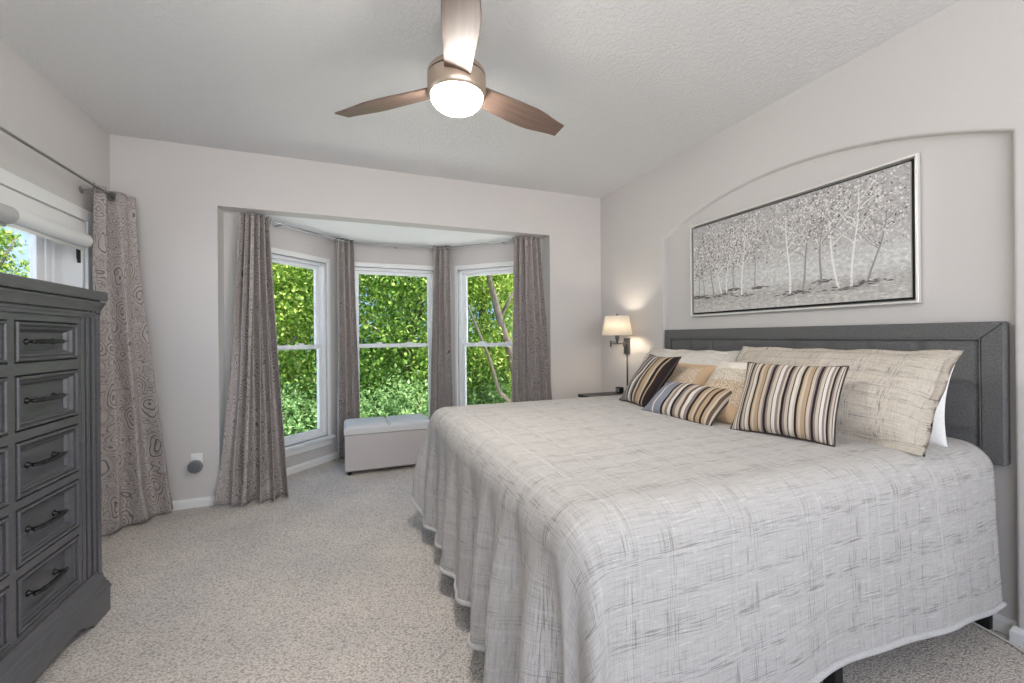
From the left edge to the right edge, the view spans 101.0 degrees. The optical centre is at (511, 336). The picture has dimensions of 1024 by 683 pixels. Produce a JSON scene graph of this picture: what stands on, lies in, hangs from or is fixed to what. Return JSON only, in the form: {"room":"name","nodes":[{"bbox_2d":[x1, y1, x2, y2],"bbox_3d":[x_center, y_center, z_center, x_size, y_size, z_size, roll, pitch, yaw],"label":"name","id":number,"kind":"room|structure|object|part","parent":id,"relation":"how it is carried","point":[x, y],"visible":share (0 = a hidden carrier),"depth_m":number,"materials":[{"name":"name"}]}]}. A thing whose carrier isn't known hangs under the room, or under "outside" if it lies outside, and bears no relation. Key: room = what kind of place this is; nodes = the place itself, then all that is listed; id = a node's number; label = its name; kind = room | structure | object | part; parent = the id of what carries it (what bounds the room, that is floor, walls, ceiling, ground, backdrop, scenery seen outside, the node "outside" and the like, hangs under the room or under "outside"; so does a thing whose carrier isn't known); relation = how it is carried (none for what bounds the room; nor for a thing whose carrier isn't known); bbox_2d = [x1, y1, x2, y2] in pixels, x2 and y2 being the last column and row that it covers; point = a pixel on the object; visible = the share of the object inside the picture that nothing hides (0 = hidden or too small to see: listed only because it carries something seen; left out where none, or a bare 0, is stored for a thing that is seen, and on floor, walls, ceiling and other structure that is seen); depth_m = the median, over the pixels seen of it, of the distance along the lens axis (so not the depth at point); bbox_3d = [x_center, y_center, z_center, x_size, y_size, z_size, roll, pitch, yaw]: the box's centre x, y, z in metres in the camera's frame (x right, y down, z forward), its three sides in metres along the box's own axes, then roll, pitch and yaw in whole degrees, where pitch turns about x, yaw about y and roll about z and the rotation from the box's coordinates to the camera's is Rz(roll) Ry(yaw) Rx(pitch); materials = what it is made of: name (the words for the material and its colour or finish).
{"room":"bedroom","nodes":[
{"label":"bedroom","id":0,"kind":"room"},
{"bbox_2d":[0,40,109,287],"bbox_3d":[-2.022,-0.086,0.662,0.150,2.745,5.311,0,0,-21],"label":"wall","id":1,"kind":"structure","parent":0,"point":[32,109],"depth_m":2.38,"materials":[{"name":"grey paint"}]},
{"bbox_2d":[0,168,92,289],"bbox_3d":[-2.397,-0.207,1.683,0.200,1.225,2.405,0,0,-21],"label":"window","id":2,"kind":"structure","parent":1,"relation":"in","point":[51,261],"depth_m":2.51,"materials":[{"name":"white paint"}]},
{"bbox_2d":[0,202,19,226],"bbox_3d":[-2.101,-0.555,1.304,0.142,0.099,1.360,0,0,-21],"label":"roller shade","id":3,"kind":"object","parent":2,"relation":"attached to","point":[8,214],"visible":1,"depth_m":1.91,"materials":[{"name":"grey fabric"}]},
{"bbox_3d":[-2.468,-0.177,1.655,0.033,0.935,1.855,0,0,-21],"label":"sash","id":4,"kind":"part","parent":2,"relation":"part of","materials":[{"name":"white plastic"}]},
{"bbox_2d":[0,200,92,250],"bbox_3d":[-2.448,-0.585,2.113,0.087,0.103,1.080,0,0,-21],"label":"roller shade","id":5,"kind":"object","parent":2,"relation":"attached to","point":[29,222],"visible":0.97,"depth_m":2.26,"materials":[{"name":"white fabric"}]},
{"bbox_3d":[-2.461,-0.177,1.658,0.042,1.095,2.141,0,0,-21],"label":"frame","id":6,"kind":"part","parent":2,"relation":"part of","materials":[{"name":"white plastic"}]},
{"bbox_2d":[0,126,115,198],"bbox_3d":[-2.236,-0.941,1.564,0.125,0.047,2.800,0,0,-21],"label":"curtain rod","id":7,"kind":"object","parent":1,"relation":"attached to","point":[81,190],"visible":0.87,"depth_m":2.33,"materials":[{"name":"grey metal"}]},
{"bbox_2d":[92,182,173,536],"bbox_3d":[-2.624,0.149,2.890,0.191,2.274,0.483,0,0,13],"label":"curtain","id":8,"kind":"object","parent":7,"relation":"hanging from","point":[135,489],"visible":0.91,"depth_m":2.89,"materials":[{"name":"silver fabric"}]},
{"bbox_2d":[223,227,224,422],"bbox_3d":[-2.384,0.089,3.384,0.130,2.402,0.022,0,0,-21],"label":"wall","id":9,"kind":"structure","parent":0,"point":[223,227],"depth_m":3.41,"materials":[{"name":"grey paint"}]},
{"bbox_2d":[223,212,337,467],"bbox_3d":[-2.151,0.087,3.987,0.130,2.402,1.184,0,0,24],"label":"wall","id":10,"kind":"structure","parent":0,"point":[281,238],"depth_m":4.05,"materials":[{"name":"grey paint"}]},
{"bbox_2d":[237,240,334,456],"bbox_3d":[-2.125,0.155,3.976,0.165,1.925,1.013,0,0,24],"label":"window","id":11,"kind":"structure","parent":10,"relation":"in","point":[293,444],"depth_m":4.34,"materials":[{"name":"white paint"}]},
{"bbox_3d":[-2.179,-0.301,3.998,0.035,0.852,0.833,0,0,24],"label":"sash","id":12,"kind":"part","parent":11,"relation":"part of","materials":[{"name":"white plastic"}]},
{"bbox_3d":[-2.155,0.133,3.989,0.100,1.780,0.893,0,0,24],"label":"frame","id":13,"kind":"part","parent":11,"relation":"part of","materials":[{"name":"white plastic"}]},
{"bbox_3d":[-2.135,0.537,3.982,0.035,0.912,0.833,0,0,24],"label":"sash","id":14,"kind":"part","parent":11,"relation":"part of","materials":[{"name":"white plastic"}]},
{"bbox_3d":[-2.085,1.070,3.962,0.095,0.095,1.013,0,0,24],"label":"sill","id":15,"kind":"part","parent":11,"relation":"part of","materials":[{"name":"white paint"}]},
{"bbox_2d":[110,134,601,500],"bbox_3d":[-0.960,-0.095,3.852,4.460,2.745,0.150,0,0,-21],"label":"wall","id":16,"kind":"structure","parent":0,"point":[182,192],"depth_m":3.33,"materials":[{"name":"grey paint"}]},
{"bbox_2d":[191,453,202,468],"bbox_3d":[-2.391,0.945,3.201,0.076,0.126,0.008,0,0,-21],"label":"wall outlet","id":17,"kind":"object","parent":16,"relation":"attached to","point":[195,456],"visible":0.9,"depth_m":3.20,"materials":[{"name":"white plastic"}]},
{"bbox_2d":[187,460,202,472],"bbox_3d":[-2.386,0.978,3.178,0.096,0.096,0.038,0,0,-21],"label":"plug","id":18,"kind":"object","parent":17,"relation":"attached to","point":[195,466],"visible":1,"depth_m":3.17,"materials":[{"name":"grey plastic"}]},
{"bbox_2d":[171,452,337,510],"bbox_3d":[-1.127,1.246,4.236,4.110,0.068,1.023,0,0,-21],"label":"baseboard","id":19,"kind":"structure","parent":16,"relation":"attached to","point":[202,501],"depth_m":3.23,"materials":[{"name":"white paint"}]},
{"bbox_2d":[223,211,542,248],"bbox_3d":[-1.185,-1.272,4.385,3.156,0.500,0.999,0,0,-21],"label":"ceiling","id":20,"kind":"structure","parent":0,"point":[358,232],"depth_m":4.20,"materials":[{"name":"white paint"}]},
{"bbox_2d":[337,244,433,270],"bbox_3d":[-1.329,0.080,4.780,1.180,2.402,0.130,0,0,-21],"label":"wall","id":21,"kind":"structure","parent":0,"point":[362,252],"depth_m":4.71,"materials":[{"name":"grey paint"}]},
{"bbox_2d":[249,215,523,248],"bbox_3d":[-1.150,-0.992,4.294,2.466,0.015,0.908,0,0,-21],"label":"curtain rod","id":22,"kind":"object","parent":21,"relation":"attached to","point":[281,224],"visible":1,"depth_m":4.47,"materials":[{"name":"grey metal"}]},
{"bbox_2d":[213,212,288,506],"bbox_3d":[-2.061,0.133,3.297,0.417,2.298,0.462,0,0,42],"label":"curtain","id":23,"kind":"object","parent":22,"relation":"hanging from","point":[253,458],"visible":1,"depth_m":3.37,"materials":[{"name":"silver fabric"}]},
{"bbox_2d":[334,237,359,461],"bbox_3d":[-1.713,0.122,4.391,0.245,2.284,0.108,0,0,-45],"label":"curtain","id":24,"kind":"object","parent":22,"relation":"hanging from","point":[348,397],"visible":0.91,"depth_m":4.39,"materials":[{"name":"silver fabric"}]},
{"bbox_2d":[430,245,452,417],"bbox_3d":[-0.795,0.115,4.739,0.276,2.284,0.126,0,0,1],"label":"curtain","id":25,"kind":"object","parent":22,"relation":"hanging from","point":[441,353],"visible":0.84,"depth_m":4.75,"materials":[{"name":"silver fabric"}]},
{"bbox_2d":[512,236,551,402],"bbox_3d":[0.200,0.111,4.294,0.464,2.292,0.236,0,0,-3],"label":"curtain","id":26,"kind":"object","parent":22,"relation":"hanging from","point":[531,378],"visible":0.69,"depth_m":4.30,"materials":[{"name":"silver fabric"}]},
{"bbox_2d":[354,262,432,419],"bbox_3d":[-1.319,0.149,4.754,1.013,1.925,0.165,0,0,-21],"label":"window","id":27,"kind":"structure","parent":21,"relation":"in","point":[360,267],"depth_m":4.78,"materials":[{"name":"white paint"}]},
{"bbox_3d":[-1.343,-0.308,4.805,0.833,0.852,0.035,0,0,-21],"label":"sash","id":28,"kind":"part","parent":27,"relation":"part of","materials":[{"name":"white plastic"}]},
{"bbox_3d":[-1.309,0.101,4.728,0.963,1.830,0.042,0,0,-21],"label":"casing","id":29,"kind":"part","parent":27,"relation":"part of","materials":[{"name":"white paint"}]},
{"bbox_3d":[-1.331,0.126,4.784,0.893,1.780,0.100,0,0,-21],"label":"frame","id":30,"kind":"part","parent":27,"relation":"part of","materials":[{"name":"white plastic"}]},
{"bbox_3d":[-1.321,0.530,4.768,0.833,0.912,0.035,0,0,-21],"label":"sash","id":31,"kind":"part","parent":27,"relation":"part of","materials":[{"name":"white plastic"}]},
{"bbox_2d":[281,351,511,415],"bbox_3d":[-16.108,2.280,41.046,120.000,0.150,71.800,0,0,-21],"label":"lawn","id":32,"kind":"structure","parent":0,"point":[310,351],"depth_m":17.97,"materials":[{"name":"green plant"}]},
{"bbox_2d":[0,226,29,277],"bbox_3d":[-10.906,-0.152,8.611,2.240,4.626,2.788,0,0,28],"label":"tree","id":33,"kind":"object","parent":32,"relation":"on","point":[10,238],"visible":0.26,"depth_m":8.79,"materials":[{"name":"green plant"}]},
{"bbox_2d":[277,269,360,390],"bbox_3d":[-8.035,-0.760,13.136,6.186,7.813,4.800,0,0,-11],"label":"tree","id":34,"kind":"object","parent":32,"relation":"on","point":[287,269],"visible":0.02,"depth_m":12.85,"materials":[{"name":"green plant"}]},
{"bbox_2d":[272,263,395,409],"bbox_3d":[-4.193,-0.388,7.802,4.100,5.194,3.222,0,0,-17],"label":"tree","id":35,"kind":"object","parent":32,"relation":"on","point":[288,367],"visible":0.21,"depth_m":7.51,"materials":[{"name":"green plant"}]},
{"bbox_2d":[275,264,427,388],"bbox_3d":[-4.881,-1.246,13.391,7.510,7.150,4.851,0,0,-32],"label":"tree","id":36,"kind":"object","parent":32,"relation":"on","point":[395,321],"visible":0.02,"depth_m":12.85,"materials":[{"name":"green plant"}]},
{"bbox_2d":[272,264,507,416],"bbox_3d":[-2.384,-0.300,8.079,4.754,4.885,3.432,0,0,-17],"label":"tree","id":37,"kind":"object","parent":32,"relation":"on","point":[374,283],"visible":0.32,"depth_m":7.76,"materials":[{"name":"green plant"}]},
{"bbox_2d":[379,274,512,398],"bbox_3d":[-0.869,-1.018,14.285,6.925,7.417,4.698,0,0,-8],"label":"tree","id":38,"kind":"object","parent":32,"relation":"on","point":[481,309],"visible":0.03,"depth_m":13.89,"materials":[{"name":"green plant"}]},
{"bbox_2d":[394,273,512,403],"bbox_3d":[-0.312,-0.739,9.269,4.930,5.668,3.733,0,0,-30],"label":"tree","id":39,"kind":"object","parent":32,"relation":"on","point":[490,287],"visible":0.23,"depth_m":8.43,"materials":[{"name":"green plant"}]},
{"bbox_2d":[421,346,511,412],"bbox_3d":[-0.329,1.292,9.106,3.803,2.429,2.117,0,0,-16],"label":"shrub","id":40,"kind":"object","parent":32,"relation":"on","point":[502,383],"visible":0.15,"depth_m":8.77,"materials":[{"name":"green plant"}]},
{"bbox_3d":[-0.398,1.602,9.079,0.741,0.964,0.589,0,0,-21],"label":"stem","id":41,"kind":"part","parent":40,"relation":"part of","materials":[{"name":"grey plant"}]},
{"bbox_2d":[0,0,959,197],"bbox_3d":[0.013,-1.535,1.413,4.510,0.120,5.411,0,0,-21],"label":"ceiling","id":42,"kind":"structure","parent":0,"point":[633,86],"depth_m":2.32,"materials":[{"name":"white paint"}]},
{"bbox_2d":[335,0,563,135],"bbox_3d":[-0.168,-1.261,1.902,1.190,0.425,1.162,0,0,-21],"label":"ceiling fan","id":43,"kind":"object","parent":42,"relation":"hanging from","point":[456,81],"visible":1,"depth_m":1.90,"materials":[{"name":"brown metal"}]},
{"bbox_3d":[-0.621,-1.165,2.106,0.595,0.009,0.148,0,13,21],"label":"blade","id":44,"kind":"part","parent":43,"relation":"part of","materials":[{"name":"brown wood"}]},
{"bbox_3d":[-0.257,-1.090,1.971,0.242,0.084,0.242,0,0,-21],"label":"lamp shade","id":45,"kind":"part","parent":43,"relation":"part of","materials":[{"name":"white glass"}]},
{"bbox_3d":[-0.193,-1.169,1.589,0.148,0.009,0.595,13,-2,-8],"label":"blade","id":46,"kind":"part","parent":43,"relation":"part of","materials":[{"name":"brown wood"}]},
{"bbox_3d":[0.041,-1.171,2.218,0.595,0.009,0.148,0,-13,-38],"label":"blade","id":47,"kind":"part","parent":43,"relation":"part of","materials":[{"name":"brown wood"}]},
{"bbox_2d":[450,239,542,405],"bbox_3d":[-0.187,0.071,4.758,1.185,2.402,0.130,0,0,23],"label":"wall","id":48,"kind":"structure","parent":0,"point":[492,253],"depth_m":4.82,"materials":[{"name":"grey paint"}]},
{"bbox_2d":[454,261,513,405],"bbox_3d":[-0.198,0.139,4.733,1.013,1.925,0.165,0,0,23],"label":"window","id":49,"kind":"structure","parent":48,"relation":"in","point":[501,267],"depth_m":4.88,"materials":[{"name":"white paint"}]},
{"bbox_3d":[-0.188,0.521,4.747,0.833,0.912,0.035,0,0,23],"label":"sash","id":50,"kind":"part","parent":49,"relation":"part of","materials":[{"name":"white plastic"}]},
{"bbox_3d":[-0.179,-0.318,4.784,0.833,0.852,0.035,0,0,23],"label":"sash","id":51,"kind":"part","parent":49,"relation":"part of","materials":[{"name":"white plastic"}]},
{"bbox_2d":[32,458,1023,682],"bbox_3d":[-0.123,1.331,1.822,4.510,0.120,6.290,0,0,-21],"label":"floor","id":52,"kind":"structure","parent":0,"point":[337,579],"depth_m":2.02,"materials":[{"name":"carpet"}]},
{"bbox_2d":[0,272,111,682],"bbox_3d":[-1.924,0.538,1.371,0.502,1.496,1.156,0,0,-21],"label":"dresser","id":53,"kind":"object","parent":52,"relation":"on","point":[54,586],"visible":1,"depth_m":1.64,"materials":[{"name":"grey wood"}]},
{"bbox_3d":[-1.680,0.236,1.263,0.059,0.188,0.360,0,0,-21],"label":"drawer","id":54,"kind":"part","parent":53,"relation":"part of","materials":[{"name":"grey wood"}]},
{"bbox_3d":[-1.682,0.017,1.263,0.059,0.141,0.360,0,0,-21],"label":"drawer","id":55,"kind":"part","parent":53,"relation":"part of","materials":[{"name":"grey wood"}]},
{"bbox_3d":[-1.678,0.474,1.263,0.059,0.194,0.360,0,0,-21],"label":"drawer","id":56,"kind":"part","parent":53,"relation":"part of","materials":[{"name":"grey wood"}]},
{"bbox_3d":[-1.674,0.951,1.263,0.059,0.192,0.360,0,0,-21],"label":"drawer","id":57,"kind":"part","parent":53,"relation":"part of","materials":[{"name":"grey wood"}]},
{"bbox_3d":[-1.676,0.713,1.263,0.059,0.195,0.360,0,0,-21],"label":"drawer","id":58,"kind":"part","parent":53,"relation":"part of","materials":[{"name":"grey wood"}]},
{"bbox_3d":[-1.811,0.018,1.649,0.051,0.023,0.198,0,0,-21],"label":"handle","id":59,"kind":"part","parent":53,"relation":"part of","materials":[{"name":"grey metal"}]},
{"bbox_3d":[-1.807,0.475,1.649,0.051,0.023,0.198,0,0,-21],"label":"handle","id":60,"kind":"part","parent":53,"relation":"part of","materials":[{"name":"grey metal"}]},
{"bbox_3d":[-1.809,0.237,1.649,0.051,0.023,0.198,0,0,-21],"label":"handle","id":61,"kind":"part","parent":53,"relation":"part of","materials":[{"name":"grey metal"}]},
{"bbox_3d":[-1.830,0.018,1.641,0.059,0.141,0.360,0,0,-21],"label":"drawer","id":62,"kind":"part","parent":53,"relation":"part of","materials":[{"name":"grey wood"}]},
{"bbox_3d":[-1.829,0.237,1.641,0.059,0.188,0.360,0,0,-21],"label":"drawer","id":63,"kind":"part","parent":53,"relation":"part of","materials":[{"name":"grey wood"}]},
{"bbox_3d":[-1.805,0.714,1.649,0.051,0.023,0.198,0,0,-21],"label":"handle","id":64,"kind":"part","parent":53,"relation":"part of","materials":[{"name":"grey metal"}]},
{"bbox_3d":[-1.827,0.475,1.641,0.059,0.194,0.360,0,0,-21],"label":"drawer","id":65,"kind":"part","parent":53,"relation":"part of","materials":[{"name":"grey wood"}]},
{"bbox_3d":[-1.803,0.952,1.649,0.051,0.023,0.198,0,0,-21],"label":"handle","id":66,"kind":"part","parent":53,"relation":"part of","materials":[{"name":"grey metal"}]},
{"bbox_3d":[-1.823,0.952,1.641,0.059,0.192,0.360,0,0,-21],"label":"drawer","id":67,"kind":"part","parent":53,"relation":"part of","materials":[{"name":"grey wood"}]},
{"bbox_3d":[-1.825,0.714,1.641,0.059,0.195,0.360,0,0,-21],"label":"drawer","id":68,"kind":"part","parent":53,"relation":"part of","materials":[{"name":"grey wood"}]},
{"bbox_3d":[-1.931,-0.147,1.370,0.499,0.123,1.150,0,0,-21],"label":"cornice","id":69,"kind":"part","parent":53,"relation":"part of","materials":[{"name":"grey wood"}]},
{"bbox_3d":[-1.919,1.128,1.371,0.502,0.108,1.156,0,0,-21],"label":"moulding","id":70,"kind":"part","parent":53,"relation":"part of","materials":[{"name":"grey wood"}]},
{"bbox_3d":[-1.736,0.439,1.445,0.049,1.301,1.098,0,0,-21],"label":"moulding","id":71,"kind":"part","parent":53,"relation":"part of","materials":[{"name":"grey wood"}]},
{"bbox_2d":[344,414,428,475],"bbox_3d":[-1.240,1.049,4.204,0.802,0.462,0.420,0,0,-21],"label":"storage bench","id":72,"kind":"object","parent":52,"relation":"on","point":[397,440],"visible":0.94,"depth_m":4.01,"materials":[{"name":"grey fabric"}]},
{"bbox_3d":[-1.242,0.859,4.204,0.802,0.082,0.420,0,0,-21],"label":"bench lid","id":73,"kind":"part","parent":72,"relation":"part of","materials":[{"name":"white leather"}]},
{"bbox_2d":[578,392,622,397],"bbox_3d":[0.942,0.895,3.811,0.543,0.735,0.450,0,0,-21],"label":"nightstand","id":74,"kind":"object","parent":52,"relation":"on","point":[600,393],"visible":0.03,"depth_m":3.88,"materials":[{"name":"black wood"}]},
{"bbox_2d":[616,387,623,392],"bbox_3d":[1.014,0.499,3.977,0.052,0.055,0.065,0,0,-21],"label":"alarm clock","id":75,"kind":"object","parent":74,"relation":"on","point":[618,389],"visible":0.9,"depth_m":3.95,"materials":[{"name":"black plastic"}]},
{"bbox_2d":[665,321,1010,682],"bbox_3d":[0.772,0.605,2.322,2.046,1.318,2.002,0,0,-21],"label":"bed","id":76,"kind":"object","parent":52,"relation":"on","point":[977,403],"visible":0.24,"depth_m":1.89,"materials":[{"name":"grey fabric"}]},
{"bbox_3d":[1.323,0.244,3.577,0.014,0.600,0.072,0,0,-21],"label":"border panel","id":77,"kind":"part","parent":76,"relation":"part of","materials":[{"name":"grey fabric"}]},
{"bbox_2d":[411,395,1007,682],"bbox_3d":[0.641,0.830,2.299,2.089,0.785,2.137,0,0,-21],"label":"quilt","id":78,"kind":"object","parent":76,"relation":"on","point":[599,539],"visible":0.81,"depth_m":1.38,"materials":[{"name":"fabric"}]},
{"bbox_2d":[619,354,681,406],"bbox_3d":[0.913,0.288,2.831,0.249,0.327,0.398,0,0,-10],"label":"throw pillow","id":79,"kind":"object","parent":78,"relation":"on","point":[654,372],"visible":0.91,"depth_m":2.73,"materials":[{"name":"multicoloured fabric"}]},
{"bbox_2d":[642,381,731,425],"bbox_3d":[0.977,0.364,2.365,0.221,0.194,0.508,0,0,-24],"label":"lumbar pillow","id":80,"kind":"object","parent":78,"relation":"on","point":[695,403],"visible":0.89,"depth_m":2.27,"materials":[{"name":"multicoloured fabric"}]},
{"bbox_2d":[639,348,739,367],"bbox_3d":[1.207,0.277,3.052,0.286,0.373,0.960,0,0,-21],"label":"pillow sham","id":81,"kind":"object","parent":78,"relation":"on","point":[703,357],"visible":0.21,"depth_m":2.92,"materials":[{"name":"beige fabric"}]},
{"bbox_2d":[664,363,716,385],"bbox_3d":[1.080,0.312,2.733,0.254,0.272,0.450,0,0,-21],"label":"throw pillow","id":82,"kind":"object","parent":78,"relation":"on","point":[697,374],"visible":0.23,"depth_m":2.63,"materials":[{"name":"beige fabric"}]},
{"bbox_2d":[704,361,792,424],"bbox_3d":[1.189,0.295,2.250,0.283,0.309,0.440,0,0,-21],"label":"throw pillow","id":83,"kind":"object","parent":78,"relation":"on","point":[731,376],"visible":0.3,"depth_m":2.23,"materials":[{"name":"beige fabric"}]},
{"bbox_2d":[730,362,848,446],"bbox_3d":[1.257,0.287,1.933,0.243,0.322,0.421,0,0,-37],"label":"throw pillow","id":84,"kind":"object","parent":78,"relation":"on","point":[798,402],"visible":1,"depth_m":1.85,"materials":[{"name":"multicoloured fabric"}]},
{"bbox_2d":[735,346,963,456],"bbox_3d":[1.500,0.255,2.114,0.311,0.400,1.000,0,0,-23],"label":"pillow sham","id":85,"kind":"object","parent":78,"relation":"on","point":[889,398],"visible":0.53,"depth_m":1.78,"materials":[{"name":"beige fabric"}]},
{"bbox_2d":[929,365,954,447],"bbox_3d":[1.667,0.269,2.131,0.161,0.375,0.843,0,0,-24],"label":"pillow","id":86,"kind":"object","parent":78,"relation":"on","point":[938,436],"visible":0.02,"depth_m":1.76,"materials":[{"name":"white fabric"}]},
{"bbox_3d":[1.678,0.277,2.679,0.010,0.525,1.850,0,0,-21],"label":"tufted panel","id":87,"kind":"part","parent":76,"relation":"part of","materials":[{"name":"grey fabric"}]},
{"bbox_3d":[1.154,1.184,1.518,0.044,0.152,0.044,0,0,-21],"label":"leg","id":88,"kind":"part","parent":76,"relation":"part of","materials":[{"name":"black paint"}]},
{"bbox_3d":[1.673,-0.026,2.679,0.014,0.072,1.995,0,0,-21],"label":"border panel","id":89,"kind":"part","parent":76,"relation":"part of","materials":[{"name":"grey wood"}]},
{"bbox_3d":[1.701,0.239,2.688,0.044,0.603,2.002,0,0,-21],"label":"headboard","id":90,"kind":"part","parent":76,"relation":"part of","materials":[{"name":"grey fabric"}]},
{"bbox_3d":[2.032,0.885,1.851,0.030,0.735,0.095,0,0,-21],"label":"headboard leg","id":91,"kind":"part","parent":76,"relation":"part of","materials":[{"name":"black paint"}]},
{"bbox_3d":[2.028,0.238,1.780,0.014,0.600,0.072,0,0,-21],"label":"border panel","id":92,"kind":"part","parent":76,"relation":"part of","materials":[{"name":"grey fabric"}]},
{"bbox_2d":[972,622,1023,653],"bbox_3d":[1.962,1.247,1.663,0.254,0.011,0.940,0,0,-21],"label":"cable","id":93,"kind":"object","parent":52,"relation":"on","point":[978,625],"visible":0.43,"depth_m":1.75,"materials":[{"name":"white plastic"}]},
{"bbox_2d":[542,239,543,283],"bbox_3d":[0.395,0.066,4.476,0.130,2.402,0.022,0,0,-21],"label":"wall","id":94,"kind":"structure","parent":0,"point":[542,239],"depth_m":4.45,"materials":[{"name":"grey paint"}]},
{"bbox_2d":[600,0,1023,628],"bbox_3d":[1.921,-0.119,2.131,0.044,2.745,5.161,0,0,-21],"label":"wall","id":95,"kind":"structure","parent":0,"point":[947,89],"depth_m":2.08,"materials":[{"name":"grey paint"}]},
{"bbox_2d":[602,314,632,384],"bbox_3d":[0.988,0.153,3.974,0.283,0.742,0.359,0,0,9],"label":"wall sconce","id":96,"kind":"object","parent":95,"relation":"attached to","point":[617,325],"visible":1,"depth_m":3.85,"materials":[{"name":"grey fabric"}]},
{"bbox_3d":[0.980,-0.104,3.936,0.278,0.177,0.278,0,0,-21],"label":"lamp shade","id":97,"kind":"part","parent":96,"relation":"part of","materials":[{"name":"beige fabric"}]},
{"bbox_3d":[1.115,0.088,4.096,0.022,0.155,0.080,0,0,-21],"label":"wall plate","id":98,"kind":"part","parent":96,"relation":"part of","materials":[{"name":"grey metal"}]},
{"bbox_3d":[1.118,0.343,4.096,0.013,0.360,0.014,0,0,-21],"label":"cord","id":99,"kind":"part","parent":96,"relation":"part of","materials":[{"name":"grey plastic"}]},
{"bbox_2d":[690,153,920,316],"bbox_3d":[1.700,-0.523,2.705,0.030,0.721,1.443,0,0,-21],"label":"painting","id":100,"kind":"object","parent":95,"relation":"attached to","point":[857,239],"visible":1,"depth_m":2.46,"materials":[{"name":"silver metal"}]},
{"bbox_2d":[993,613,1023,647],"bbox_3d":[1.926,1.220,2.128,0.058,0.068,5.161,0,0,-21],"label":"baseboard","id":101,"kind":"structure","parent":95,"relation":"attached to","point":[1003,624],"depth_m":1.77,"materials":[{"name":"white paint"}]},
{"bbox_3d":[5.832,2.096,-14.799,60.000,0.150,48.200,0,0,-21],"label":"patio","id":102,"kind":"object","parent":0,"visible":0},
{"bbox_2d":[280,375,382,436],"bbox_3d":[-3.743,1.591,6.704,2.202,1.998,2.803,0,0,45],"label":"shrub","id":103,"kind":"object","parent":102,"relation":"on","point":[296,419],"visible":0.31,"depth_m":6.59,"materials":[{"name":"green plant"}]},
{"bbox_2d":[360,361,428,417],"bbox_3d":[-1.903,1.500,7.242,2.732,2.161,2.169,0,0,-16],"label":"shrub","id":104,"kind":"object","parent":102,"relation":"on","point":[373,408],"visible":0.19,"depth_m":6.87,"materials":[{"name":"green plant"}]}
]}

